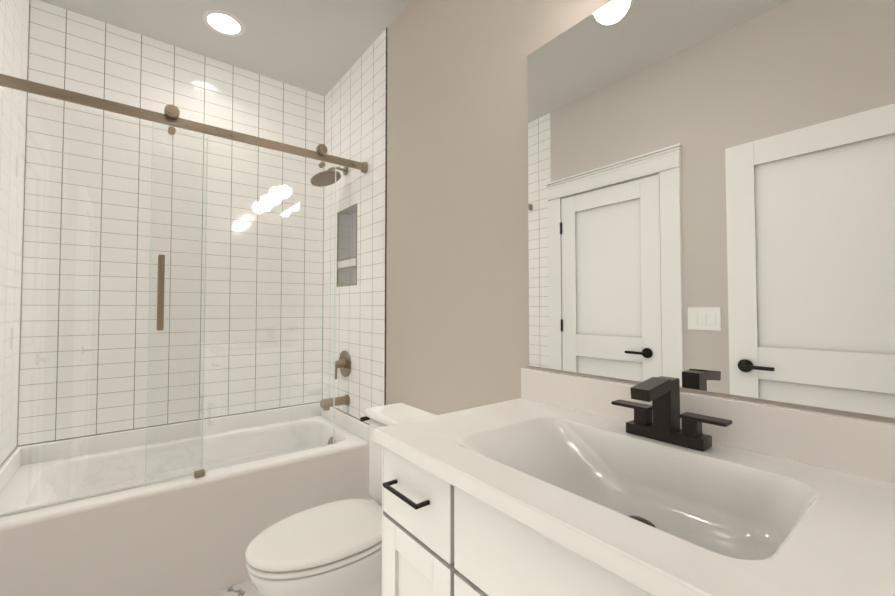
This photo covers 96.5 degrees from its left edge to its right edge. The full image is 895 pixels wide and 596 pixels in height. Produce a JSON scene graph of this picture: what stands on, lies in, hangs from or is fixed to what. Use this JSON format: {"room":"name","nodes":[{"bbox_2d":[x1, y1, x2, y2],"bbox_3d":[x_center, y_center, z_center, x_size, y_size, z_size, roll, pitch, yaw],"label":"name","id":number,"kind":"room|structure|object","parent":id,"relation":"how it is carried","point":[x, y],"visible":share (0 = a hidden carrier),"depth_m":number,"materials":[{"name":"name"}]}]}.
{"room":"bathroom","nodes":[
{"label":"bathroom","id":0,"kind":"room"},
{"bbox_2d":[0,0,29,468],"bbox_3d":[-1.203,-0.128,0.752,0.102,2.842,3.038,1,-2,-38],"label":"wall","id":1,"kind":"structure","parent":0,"point":[14,24],"depth_m":1.79,"materials":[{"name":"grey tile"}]},
{"bbox_2d":[17,0,324,447],"bbox_3d":[-1.537,-0.082,2.485,1.724,2.842,0.103,1,-2,-38],"label":"wall","id":2,"kind":"structure","parent":0,"point":[75,52],"depth_m":2.31,"materials":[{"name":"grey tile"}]},
{"bbox_2d":[40,0,411,95],"bbox_3d":[-0.597,-1.584,1.333,1.724,0.100,3.138,1,-2,-38],"label":"ceiling","id":3,"kind":"structure","parent":0,"point":[320,47],"depth_m":2.25,"materials":[{"name":"white paint"}]},
{"bbox_2d":[203,10,244,36],"bbox_3d":[-1.228,-1.506,2.197,0.204,0.008,0.204,1,-2,-38],"label":"recessed light","id":4,"kind":"object","parent":3,"relation":"in","point":[224,23],"visible":1,"depth_m":2.19,"materials":[{"name":"paint"}]},
{"bbox_2d":[208,580,260,595],"bbox_3d":[-0.597,1.357,1.254,1.724,0.100,3.138,1,-2,-38],"label":"floor","id":5,"kind":"structure","parent":0,"point":[246,588],"depth_m":1.80,"materials":[{"name":"tile"}]},
{"bbox_2d":[0,403,370,595],"bbox_3d":[-1.266,1.031,2.111,1.516,0.597,0.769,1,-2,-38],"label":"bathtub","id":6,"kind":"object","parent":5,"relation":"on","point":[191,535],"visible":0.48,"depth_m":1.82,"materials":[{"name":"ceramic"}]},
{"bbox_2d":[0,74,366,516],"bbox_3d":[-1.071,-0.022,1.892,1.520,1.668,0.095,1,-2,-38],"label":"shower door","id":7,"kind":"structure","parent":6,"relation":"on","point":[170,117],"depth_m":1.76,"materials":[{"name":"clear glass"}]},
{"bbox_2d":[245,403,435,595],"bbox_3d":[-0.401,0.918,1.624,0.767,0.797,0.474,1,-2,-38],"label":"toilet","id":8,"kind":"object","parent":5,"relation":"on","point":[332,549],"visible":0.62,"depth_m":1.47,"materials":[{"name":"ceramic"}]},
{"bbox_2d":[374,368,894,595],"bbox_3d":[0.349,0.762,0.805,0.606,1.065,1.028,1,-2,-38],"label":"bathroom vanity","id":9,"kind":"object","parent":5,"relation":"on","point":[547,483],"visible":1,"depth_m":0.78,"materials":[{"name":"white"}]},
{"bbox_2d":[611,376,731,451],"bbox_3d":[0.480,0.261,0.919,0.155,0.148,0.256,1,-2,-38],"label":"faucet","id":10,"kind":"object","parent":9,"relation":"on","point":[662,393],"visible":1,"depth_m":0.92,"materials":[{"name":"black metal"}]},
{"bbox_2d":[322,0,894,498],"bbox_3d":[0.070,-0.101,1.755,0.104,2.842,3.038,1,-2,-38],"label":"wall","id":11,"kind":"structure","parent":0,"point":[426,110],"depth_m":1.83,"materials":[{"name":"beige paint"}]},
{"bbox_2d":[311,166,347,186],"bbox_3d":[-0.756,-0.795,2.555,0.232,0.148,0.189,1,-2,-38],"label":"shower head","id":12,"kind":"object","parent":11,"relation":"attached to","point":[321,178],"visible":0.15,"depth_m":2.54},
{"bbox_2d":[320,395,349,410],"bbox_3d":[-0.708,0.654,2.499,0.178,0.076,0.068,1,-2,-38],"label":"tub spout","id":13,"kind":"object","parent":11,"relation":"attached to","point":[343,400],"visible":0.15,"depth_m":2.48,"materials":[{"name":"beige metal"}]},
{"bbox_2d":[333,350,350,378],"bbox_3d":[-0.690,0.430,2.566,0.074,0.180,0.170,1,-2,-38],"label":"shower valve","id":14,"kind":"object","parent":11,"relation":"attached to","point":[343,363],"visible":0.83,"depth_m":2.55,"materials":[{"name":"beige metal"}]},
{"bbox_2d":[527,0,894,418],"bbox_3d":[0.595,-0.323,1.011,0.005,1.098,1.002,1,-2,-38],"label":"mirror","id":15,"kind":"object","parent":11,"relation":"attached to","point":[711,195],"visible":1,"depth_m":0.94,"materials":[{"name":"silver mirror"}]}
]}

